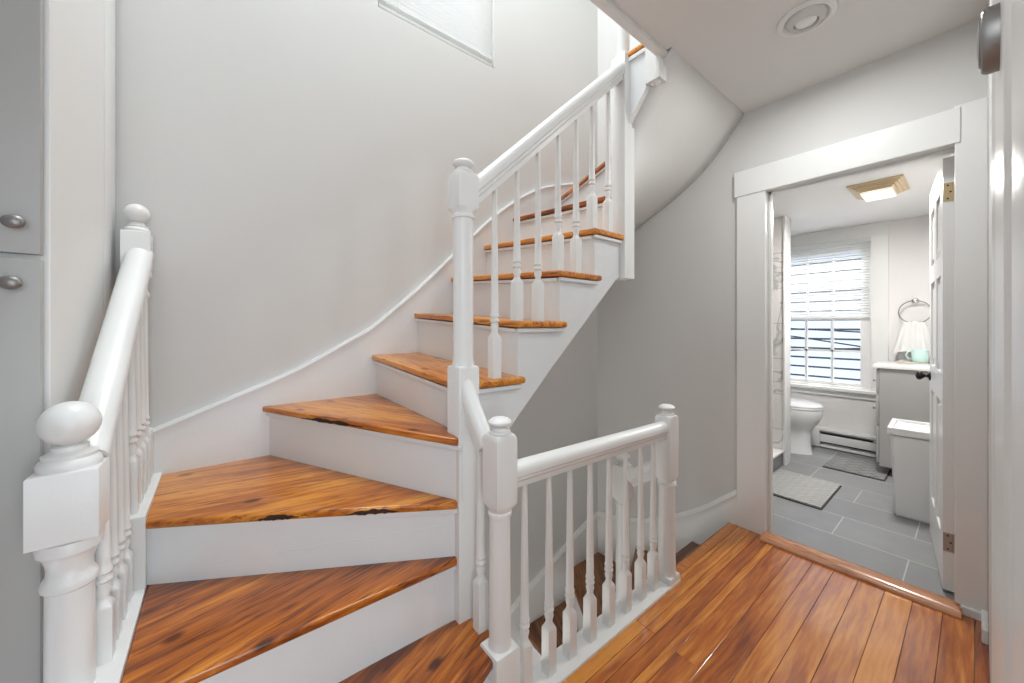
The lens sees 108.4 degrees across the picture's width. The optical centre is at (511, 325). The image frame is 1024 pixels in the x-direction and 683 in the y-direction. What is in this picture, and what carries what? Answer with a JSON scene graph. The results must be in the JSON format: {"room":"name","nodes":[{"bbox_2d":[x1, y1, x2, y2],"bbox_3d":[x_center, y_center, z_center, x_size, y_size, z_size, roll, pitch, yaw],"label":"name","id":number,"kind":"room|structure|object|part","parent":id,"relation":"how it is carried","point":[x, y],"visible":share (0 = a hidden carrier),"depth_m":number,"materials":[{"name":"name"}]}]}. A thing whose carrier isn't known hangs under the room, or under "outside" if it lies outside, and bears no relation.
{"room":"stair landing","nodes":[
{"label":"stair landing","id":0,"kind":"room"},
{"bbox_2d":[115,0,597,659],"bbox_3d":[-0.459,0.070,2.266,2.900,8.100,0.140,0,0,-38],"label":"wall","id":1,"kind":"structure","parent":0,"point":[290,162],"depth_m":1.78,"materials":[{"name":"grey paint"}]},
{"bbox_2d":[378,0,492,66],"bbox_3d":[-0.430,-2.349,2.228,0.755,1.263,0.035,0,0,-38],"label":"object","id":2,"kind":"object","parent":1,"relation":"attached to","point":[465,25],"visible":0.89,"depth_m":2.28,"materials":[{"name":"white paint"}]},
{"bbox_2d":[511,489,736,643],"bbox_3d":[0.037,2.535,1.884,2.600,3.070,1.075,0,0,-38],"label":"baseboard","id":3,"kind":"structure","parent":1,"relation":"attached to","point":[698,524],"depth_m":2.65,"materials":[{"name":"white paint"}]},
{"bbox_2d":[474,48,743,327],"bbox_3d":[0.353,-0.361,2.117,1.814,1.883,1.116,0,0,-38],"label":"staircase underside","id":4,"kind":"structure","parent":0,"point":[682,123],"depth_m":2.10,"materials":[{"name":"white paint"}]},
{"bbox_2d":[562,523,989,682],"bbox_3d":[0.840,1.280,-0.334,4.100,0.120,3.477,0,0,-38],"label":"floor","id":5,"kind":"structure","parent":0,"point":[743,608],"depth_m":1.48,"materials":[{"name":"brown wood"}]},
{"bbox_2d":[94,44,671,682],"bbox_3d":[0.071,-0.175,1.693,2.817,2.790,1.424,0,0,-38],"label":"staircase","id":6,"kind":"structure","parent":5,"relation":"on","point":[297,525],"depth_m":1.26,"materials":[{"name":"brown wood"}]},
{"bbox_2d":[23,204,153,682],"bbox_3d":[-1.167,0.386,1.075,0.111,1.669,0.808,0,0,-38],"label":"railing","id":7,"kind":"object","parent":6,"relation":"on","point":[80,498],"visible":1,"depth_m":0.85,"materials":[{"name":"white paint"}]},
{"bbox_3d":[-0.951,0.692,0.795,0.100,1.056,0.100,0,0,-38],"label":"newel post","id":8,"kind":"part","parent":7,"relation":"part of","materials":[{"name":"white paint"}]},
{"bbox_3d":[-1.171,0.021,1.103,0.074,0.622,0.714,0,0,-38],"label":"handrail","id":9,"kind":"part","parent":7,"relation":"part of","materials":[{"name":"white paint"}]},
{"bbox_3d":[-1.385,0.058,1.365,0.082,1.014,0.082,0,0,-38],"label":"newel post","id":10,"kind":"part","parent":7,"relation":"part of","materials":[{"name":"white paint"}]},
{"bbox_3d":[-0.057,0.236,1.386,0.235,0.016,0.015,0,0,-38],"label":"return moulding","id":11,"kind":"part","parent":6,"relation":"part of","materials":[{"name":"white paint"}]},
{"bbox_2d":[447,23,633,634],"bbox_3d":[0.239,-0.605,1.561,1.047,3.269,0.219,0,0,-38],"label":"stair railing","id":12,"kind":"object","parent":6,"relation":"on","point":[467,421],"visible":0.94,"depth_m":1.40,"materials":[{"name":"white paint"}]},
{"bbox_3d":[-0.172,0.222,1.304,0.081,1.615,0.081,0,0,-38],"label":"newel post","id":13,"kind":"part","parent":12,"relation":"part of","materials":[{"name":"white paint"}]},
{"bbox_3d":[-0.130,0.292,1.251,0.192,0.245,0.058,0,0,44],"label":"short handrail","id":14,"kind":"part","parent":12,"relation":"part of","materials":[{"name":"white paint"}]},
{"bbox_3d":[0.211,-0.896,1.610,0.973,0.911,0.060,0,0,-38],"label":"handrail","id":15,"kind":"part","parent":12,"relation":"part of","materials":[{"name":"white paint"}]},
{"bbox_2d":[616,278,628,281],"bbox_3d":[0.573,-0.238,1.911,0.068,0.012,0.068,0,0,-38],"label":"pendant","id":16,"kind":"object","parent":12,"relation":"attached to","point":[619,279],"depth_m":1.89,"materials":[{"name":"white paint"}]},
{"bbox_3d":[0.573,-1.241,1.911,0.083,1.997,0.083,0,0,-38],"label":"hanging post","id":17,"kind":"part","parent":12,"relation":"part of","materials":[{"name":"white paint"}]},
{"bbox_3d":[0.122,0.017,1.527,0.254,0.016,0.015,0,0,-38],"label":"return moulding","id":18,"kind":"part","parent":6,"relation":"part of","materials":[{"name":"white paint"}]},
{"bbox_3d":[0.305,-0.203,1.673,0.258,0.016,0.015,0,0,-38],"label":"return moulding","id":19,"kind":"part","parent":6,"relation":"part of","materials":[{"name":"white paint"}]},
{"bbox_3d":[0.474,-0.423,1.807,0.219,0.016,0.015,0,0,-38],"label":"return moulding","id":20,"kind":"part","parent":6,"relation":"part of","materials":[{"name":"white paint"}]},
{"bbox_3d":[0.641,-1.350,1.818,0.014,0.020,0.190,0,0,-38],"label":"string moulding","id":21,"kind":"part","parent":6,"relation":"part of","materials":[{"name":"white paint"}]},
{"bbox_3d":[0.621,-1.093,1.844,0.014,0.170,0.115,0,0,-38],"label":"string moulding","id":22,"kind":"part","parent":6,"relation":"part of","materials":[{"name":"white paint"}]},
{"bbox_2d":[532,579,680,682],"bbox_3d":[0.357,1.366,1.476,1.075,0.308,0.101,0,0,-38],"label":"trim","id":23,"kind":"structure","parent":5,"relation":"attached to","point":[566,668],"depth_m":1.43,"materials":[{"name":"white paint"}]},
{"bbox_2d":[480,404,679,682],"bbox_3d":[0.353,0.752,1.468,1.088,0.935,0.089,0,0,-38],"label":"landing railing","id":24,"kind":"object","parent":23,"relation":"on","point":[503,473],"visible":1,"depth_m":1.35,"materials":[{"name":"white paint"}]},
{"bbox_3d":[-0.038,0.752,1.157,0.089,0.935,0.089,0,0,-38],"label":"newel post","id":25,"kind":"part","parent":24,"relation":"part of","materials":[{"name":"white paint"}]},
{"bbox_3d":[0.352,0.484,1.467,0.948,0.098,0.060,0,0,-38],"label":"handrail","id":26,"kind":"part","parent":24,"relation":"part of","materials":[{"name":"white paint"}]},
{"bbox_3d":[0.745,0.798,1.779,0.087,0.844,0.087,0,0,-38],"label":"newel post","id":27,"kind":"part","parent":24,"relation":"part of","materials":[{"name":"white paint"}]},
{"bbox_2d":[760,531,961,619],"bbox_3d":[1.683,1.206,1.854,0.132,0.028,0.728,0,0,-38],"label":"threshold","id":28,"kind":"object","parent":5,"relation":"on","point":[945,605],"visible":0.89,"depth_m":1.77,"materials":[{"name":"brown wood"}]},
{"bbox_2d":[773,216,782,449],"bbox_3d":[2.106,0.130,3.684,0.140,2.180,1.048,0,0,-38],"label":"wall","id":29,"kind":"structure","parent":0,"point":[777,222],"depth_m":3.26,"materials":[{"name":"stone"}]},
{"bbox_2d":[783,216,790,465],"bbox_3d":[2.433,0.130,3.270,0.154,2.180,0.016,0,0,-38],"label":"trim","id":30,"kind":"structure","parent":29,"relation":"attached to","point":[786,221],"depth_m":3.24,"materials":[{"name":"white paint"}]},
{"bbox_2d":[598,8,987,516],"bbox_3d":[1.409,0.070,2.326,0.100,8.100,2.290,0,0,-38],"label":"wall","id":31,"kind":"structure","parent":0,"point":[667,334],"depth_m":2.42,"materials":[{"name":"grey paint"}]},
{"bbox_2d":[676,523,728,564],"bbox_3d":[1.059,1.231,2.068,0.760,0.022,0.012,0,0,-38],"label":"trim","id":32,"kind":"structure","parent":31,"relation":"attached to","point":[727,523],"depth_m":2.06,"materials":[{"name":"brown wood"}]},
{"bbox_2d":[734,97,987,611],"bbox_3d":[1.710,0.138,1.932,0.138,2.165,0.953,0,0,-38],"label":"trim","id":33,"kind":"structure","parent":31,"relation":"attached to","point":[962,130],"depth_m":1.70,"materials":[{"name":"white paint"}]},
{"bbox_2d":[610,0,987,112],"bbox_3d":[0.839,-1.435,-0.333,4.100,0.290,3.435,0,0,-38],"label":"ceiling","id":34,"kind":"structure","parent":0,"point":[736,45],"depth_m":1.65,"materials":[{"name":"white paint"}]},
{"bbox_2d":[590,0,667,56],"bbox_3d":[-0.552,-1.292,0.743,3.260,0.037,0.040,0,0,-38],"label":"trim","id":35,"kind":"structure","parent":34,"relation":"attached to","point":[609,8],"depth_m":1.57,"materials":[{"name":"white paint"}]},
{"bbox_2d":[777,0,837,37],"bbox_3d":[1.231,-1.276,1.547,0.200,0.028,0.200,0,0,-38],"label":"recessed light","id":36,"kind":"object","parent":34,"relation":"in","point":[803,17],"visible":1,"depth_m":1.53,"materials":[{"name":"white paint"}]},
{"bbox_3d":[1.231,-1.272,1.547,0.082,0.016,0.082,0,0,-38],"label":"bulb","id":37,"kind":"part","parent":36,"relation":"part of","materials":[{"name":"white glass"}]},
{"bbox_2d":[791,216,921,435],"bbox_3d":[3.148,0.095,3.827,0.190,2.350,2.320,0,0,-38],"label":"wall","id":38,"kind":"structure","parent":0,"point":[855,415],"depth_m":3.42,"materials":[{"name":"white paint"}]},
{"bbox_2d":[791,237,870,318],"bbox_3d":[3.129,-0.458,3.780,0.038,0.755,0.790,0,0,-38],"label":"window blind","id":39,"kind":"object","parent":38,"relation":"attached to","point":[867,239],"visible":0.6,"depth_m":3.69,"materials":[{"name":"white plastic"}]},
{"bbox_3d":[3.127,-0.091,3.779,0.026,0.022,0.770,0,0,-38],"label":"rail","id":40,"kind":"part","parent":39,"relation":"part of","materials":[{"name":"white plastic"}]},
{"bbox_3d":[3.129,-0.815,3.780,0.038,0.040,0.790,0,0,-38],"label":"head rail","id":41,"kind":"part","parent":39,"relation":"part of","materials":[{"name":"white plastic"}]},
{"bbox_2d":[791,315,870,388],"bbox_3d":[3.169,0.250,3.812,0.035,0.710,0.790,0,0,-38],"label":"window","id":42,"kind":"structure","parent":38,"relation":"attached to","point":[865,323],"depth_m":3.60,"materials":[{"name":"white paint"}]},
{"bbox_2d":[791,242,870,320],"bbox_3d":[3.200,-0.445,3.837,0.035,0.770,0.790,0,0,-38],"label":"window","id":43,"kind":"structure","parent":38,"relation":"attached to","point":[865,242],"depth_m":3.62,"materials":[{"name":"white paint"}]},
{"bbox_2d":[811,426,875,456],"bbox_3d":[3.235,1.116,3.581,0.076,0.184,0.535,0,0,-38],"label":"baseboard heater","id":44,"kind":"object","parent":38,"relation":"attached to","point":[858,443],"visible":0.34,"depth_m":3.57,"materials":[{"name":"white paint"}]},
{"bbox_2d":[772,445,954,599],"bbox_3d":[2.219,1.245,3.103,2.265,0.050,2.300,0,0,-38],"label":"floor","id":45,"kind":"structure","parent":0,"point":[859,525],"depth_m":2.24,"materials":[{"name":"grey tile"}]},
{"bbox_2d":[773,448,783,471],"bbox_3d":[1.854,1.151,2.881,1.237,0.138,0.114,0,0,-38],"label":"shower curb","id":46,"kind":"object","parent":45,"relation":"on","point":[777,453],"visible":0.24,"depth_m":3.16,"materials":[{"name":"grey tile"}]},
{"bbox_2d":[773,469,841,509],"bbox_3d":[2.152,1.212,2.781,0.580,0.017,0.400,0,0,-38],"label":"bath mat","id":47,"kind":"object","parent":45,"relation":"on","point":[816,493],"visible":0.78,"depth_m":2.73,"materials":[{"name":"grey fabric"}]},
{"bbox_2d":[791,398,823,454],"bbox_3d":[2.693,0.815,3.716,0.420,0.810,0.688,0,0,-38],"label":"toilet","id":48,"kind":"object","parent":45,"relation":"on","point":[805,415],"visible":0.4,"depth_m":3.49,"materials":[{"name":"white ceramic"}]},
{"bbox_3d":[2.758,0.748,3.635,0.378,0.039,0.476,0,0,-38],"label":"lid","id":49,"kind":"part","parent":48,"relation":"part of","materials":[{"name":"white ceramic"}]},
{"bbox_3d":[2.758,0.779,3.634,0.380,0.018,0.478,0,0,-38],"label":"seat","id":50,"kind":"part","parent":48,"relation":"part of","materials":[{"name":"white ceramic"}]},
{"bbox_2d":[822,452,891,481],"bbox_3d":[3.027,1.214,3.224,0.570,0.012,0.385,0,0,-38],"label":"rug","id":51,"kind":"object","parent":45,"relation":"on","point":[852,464],"visible":0.84,"depth_m":3.18,"materials":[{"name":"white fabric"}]},
{"bbox_2d":[873,361,929,467],"bbox_3d":[3.329,0.767,2.980,0.476,0.905,0.563,0,0,-38],"label":"vanity cabinet","id":52,"kind":"object","parent":45,"relation":"on","point":[900,395],"visible":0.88,"depth_m":2.96,"materials":[{"name":"grey paint"}]},
{"bbox_3d":[3.184,0.453,3.181,0.447,0.195,0.018,0,0,-38],"label":"drawer","id":53,"kind":"part","parent":52,"relation":"part of","materials":[{"name":"grey paint"}]},
{"bbox_3d":[3.184,0.685,3.181,0.447,0.250,0.018,0,0,-38],"label":"drawer","id":54,"kind":"part","parent":52,"relation":"part of","materials":[{"name":"grey paint"}]},
{"bbox_3d":[3.184,0.970,3.181,0.447,0.300,0.018,0,0,-38],"label":"drawer","id":55,"kind":"part","parent":52,"relation":"part of","materials":[{"name":"grey paint"}]},
{"bbox_2d":[873,361,929,370],"bbox_3d":[3.332,0.330,2.976,0.476,0.030,0.553,0,0,-38],"label":"countertop","id":56,"kind":"structure","parent":52,"relation":"on","point":[883,364],"depth_m":2.96,"materials":[{"name":"white stone"}]},
{"bbox_2d":[895,361,924,363],"bbox_3d":[3.399,0.310,3.152,0.125,0.008,0.170,0,0,-38],"label":"tray","id":57,"kind":"object","parent":56,"relation":"on","point":[895,361],"visible":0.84,"depth_m":3.13,"materials":[{"name":"beige"}]},
{"bbox_2d":[905,349,928,362],"bbox_3d":[3.423,0.252,3.111,0.124,0.105,0.106,0,0,23],"label":"mug","id":58,"kind":"object","parent":57,"relation":"on","point":[918,355],"visible":1,"depth_m":3.08,"materials":[{"name":"teal ceramic"}]},
{"bbox_2d":[887,418,929,523],"bbox_3d":[2.644,0.935,2.395,0.364,0.569,0.272,0,0,-40],"label":"waste bin","id":59,"kind":"object","parent":45,"relation":"on","point":[910,440],"visible":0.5,"depth_m":2.32,"materials":[{"name":"white plastic"}]},
{"bbox_3d":[2.644,0.672,2.395,0.364,0.043,0.272,0,0,-40],"label":"lid","id":60,"kind":"part","parent":59,"relation":"part of","materials":[{"name":"white plastic"}]},
{"bbox_2d":[773,153,954,235],"bbox_3d":[2.251,-1.020,3.115,2.200,0.120,2.320,0,0,-38],"label":"ceiling","id":61,"kind":"structure","parent":0,"point":[829,205],"depth_m":2.90,"materials":[{"name":"white paint"}]},
{"bbox_2d":[846,174,909,201],"bbox_3d":[2.528,-0.928,2.550,0.370,0.060,0.270,0,0,-38],"label":"bathroom ceiling light","id":62,"kind":"object","parent":61,"relation":"attached to","point":[888,187],"visible":1,"depth_m":2.49,"materials":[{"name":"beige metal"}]},
{"bbox_2d":[860,187,895,201],"bbox_3d":[2.528,-0.906,2.550,0.236,0.016,0.152,0,0,-38],"label":"diffuser","id":63,"kind":"object","parent":62,"relation":"attached to","point":[872,193],"depth_m":2.51,"materials":[{"name":"white plastic"}]},
{"bbox_2d":[893,321,929,356],"bbox_3d":[3.483,0.110,3.204,0.037,0.308,0.258,0,0,-38],"label":"hand towel","id":64,"kind":"object","parent":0,"point":[913,334],"visible":0.94,"depth_m":3.20,"materials":[{"name":"white fabric"}]},
{"bbox_2d":[922,214,929,362],"bbox_3d":[2.842,0.095,2.371,2.200,2.350,0.420,0,0,-38],"label":"wall","id":65,"kind":"structure","parent":0,"point":[925,218],"depth_m":3.19,"materials":[{"name":"white paint"}]},
{"bbox_2d":[898,298,929,321],"bbox_3d":[3.514,-0.132,3.222,0.057,0.224,0.204,0,0,-38],"label":"towel ring","id":66,"kind":"object","parent":65,"relation":"attached to","point":[914,300],"visible":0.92,"depth_m":3.23,"materials":[{"name":"silver metal"}]},
{"bbox_2d":[915,156,954,592],"bbox_3d":[2.213,0.217,1.946,0.710,1.975,0.099,0,0,-45],"label":"bathroom door","id":67,"kind":"structure","parent":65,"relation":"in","point":[941,375],"depth_m":1.69,"materials":[{"name":"white paint"}]},
{"bbox_3d":[2.405,0.290,2.163,0.054,0.054,0.060,0,0,-45],"label":"door knob","id":68,"kind":"part","parent":67,"relation":"part of","materials":[{"name":"black metal"}]},
{"bbox_3d":[2.343,-0.490,2.034,0.200,0.300,0.027,0,0,-45],"label":"door panel","id":69,"kind":"part","parent":67,"relation":"part of","materials":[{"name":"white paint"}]},
{"bbox_3d":[2.343,-0.010,2.034,0.200,0.460,0.027,0,0,-45],"label":"door panel","id":70,"kind":"part","parent":67,"relation":"part of","materials":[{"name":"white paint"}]},
{"bbox_3d":[2.343,0.670,2.034,0.200,0.620,0.027,0,0,-45],"label":"door panel","id":71,"kind":"part","parent":67,"relation":"part of","materials":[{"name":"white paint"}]},
{"bbox_3d":[2.130,-0.490,1.823,0.200,0.300,0.027,0,0,-45],"label":"door panel","id":72,"kind":"part","parent":67,"relation":"part of","materials":[{"name":"white paint"}]},
{"bbox_3d":[2.130,-0.010,1.823,0.200,0.460,0.027,0,0,-45],"label":"door panel","id":73,"kind":"part","parent":67,"relation":"part of","materials":[{"name":"white paint"}]},
{"bbox_3d":[2.130,0.670,1.823,0.200,0.620,0.027,0,0,-45],"label":"door panel","id":74,"kind":"part","parent":67,"relation":"part of","materials":[{"name":"white paint"}]},
{"bbox_3d":[2.237,0.217,1.929,0.700,1.975,0.035,0,0,-45],"label":"frame","id":75,"kind":"part","parent":67,"relation":"part of","materials":[{"name":"white paint"}]},
{"bbox_2d":[988,0,991,682],"bbox_3d":[1.155,-0.030,0.797,2.200,2.520,0.133,0,0,-38],"label":"wall","id":76,"kind":"structure","parent":0,"point":[989,1],"depth_m":1.23,"materials":[{"name":"grey paint"}]},
{"bbox_2d":[960,604,988,644],"bbox_3d":[1.865,1.192,1.492,0.178,0.055,0.072,0,0,-38],"label":"baseboard","id":77,"kind":"structure","parent":76,"relation":"attached to","point":[982,616],"depth_m":1.49,"materials":[{"name":"white paint"}]},
{"bbox_2d":[977,2,1000,74],"bbox_3d":[0.595,-0.355,0.461,0.076,0.076,0.019,0,0,-38],"label":"bumper cover","id":78,"kind":"object","parent":76,"relation":"attached to","point":[989,24],"visible":0.92,"depth_m":0.44,"materials":[{"name":"silver metal"}]},
{"bbox_2d":[992,0,1023,682],"bbox_3d":[0.601,-0.005,0.450,0.900,2.450,0.012,0,0,-38],"label":"trim","id":79,"kind":"structure","parent":76,"relation":"attached to","point":[1008,82],"depth_m":0.33,"materials":[{"name":"white paint"}]},
{"bbox_3d":[-0.145,4.110,0.906,4.100,0.120,2.600,0,0,-38],"label":"floor","id":80,"kind":"structure","parent":0,"visible":0},
{"bbox_2d":[528,541,698,666],"bbox_3d":[0.022,2.706,1.878,2.670,2.528,1.035,0,0,-38],"label":"staircase","id":81,"kind":"structure","parent":80,"relation":"on","point":[535,629],"depth_m":2.61,"materials":[{"name":"brown wood"}]},
{"bbox_2d":[612,453,650,602],"bbox_3d":[0.652,1.177,1.873,0.087,1.085,0.287,0,0,-38],"label":"railing","id":82,"kind":"object","parent":81,"relation":"on","point":[617,468],"visible":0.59,"depth_m":1.93,"materials":[{"name":"white paint"}]},
{"bbox_3d":[0.585,1.194,1.952,0.079,1.051,0.079,0,0,-38],"label":"newel post","id":83,"kind":"part","parent":82,"relation":"part of","materials":[{"name":"white paint"}]},
{"bbox_3d":[0.677,0.729,1.852,0.058,0.189,0.222,0,0,-44],"label":"handrail","id":84,"kind":"part","parent":82,"relation":"part of","materials":[{"name":"white paint"}]},
{"bbox_3d":[-1.702,0.070,0.615,1.300,8.100,1.180,0,0,-38],"label":"wall","id":85,"kind":"structure","parent":0,"visible":0},
{"bbox_2d":[0,0,103,682],"bbox_3d":[-1.551,-0.090,0.709,0.953,2.620,0.555,0,0,-38],"label":"tall cabinet","id":86,"kind":"object","parent":85,"relation":"attached to","point":[52,51],"visible":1,"depth_m":0.81,"materials":[{"name":"white paint"}]},
{"bbox_3d":[-1.049,-0.090,0.773,0.035,0.029,0.032,0,0,-38],"label":"knob","id":87,"kind":"part","parent":86,"relation":"part of","materials":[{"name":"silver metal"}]},
{"bbox_3d":[-1.045,-0.219,0.776,0.035,0.029,0.032,0,0,-38],"label":"knob","id":88,"kind":"part","parent":86,"relation":"part of","materials":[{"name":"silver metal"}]},
{"bbox_3d":[-1.216,0.507,0.674,0.455,1.306,0.020,0,0,-38],"label":"door","id":89,"kind":"part","parent":86,"relation":"part of","materials":[{"name":"grey paint"}]},
{"bbox_3d":[-1.216,-0.768,0.674,0.455,1.224,0.020,0,0,-38],"label":"door","id":90,"kind":"part","parent":86,"relation":"part of","materials":[{"name":"grey paint"}]},
{"bbox_2d":[104,0,114,316],"bbox_3d":[-1.420,-0.490,1.284,0.033,1.820,0.166,0,0,-38],"label":"trim","id":91,"kind":"structure","parent":85,"relation":"attached to","point":[109,5],"depth_m":1.28,"materials":[{"name":"white paint"}]},
{"label":"outside","id":92,"kind":"structure","parent":0,"visible":0},
{"bbox_2d":[791,251,860,383],"bbox_3d":[5.352,-0.930,6.165,0.150,6.100,7.000,0,0,-38],"label":"house","id":93,"kind":"structure","parent":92,"point":[846,364],"depth_m":6.19,"materials":[{"name":"white"}]},
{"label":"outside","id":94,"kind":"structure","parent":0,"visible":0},
{"bbox_2d":[791,328,859,350],"bbox_3d":[4.980,0.245,5.870,0.123,1.173,7.004,0,0,-38],"label":"power lines","id":95,"kind":"object","parent":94,"point":[791,328],"visible":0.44,"depth_m":5.81,"materials":[{"name":"black metal"}]}
]}

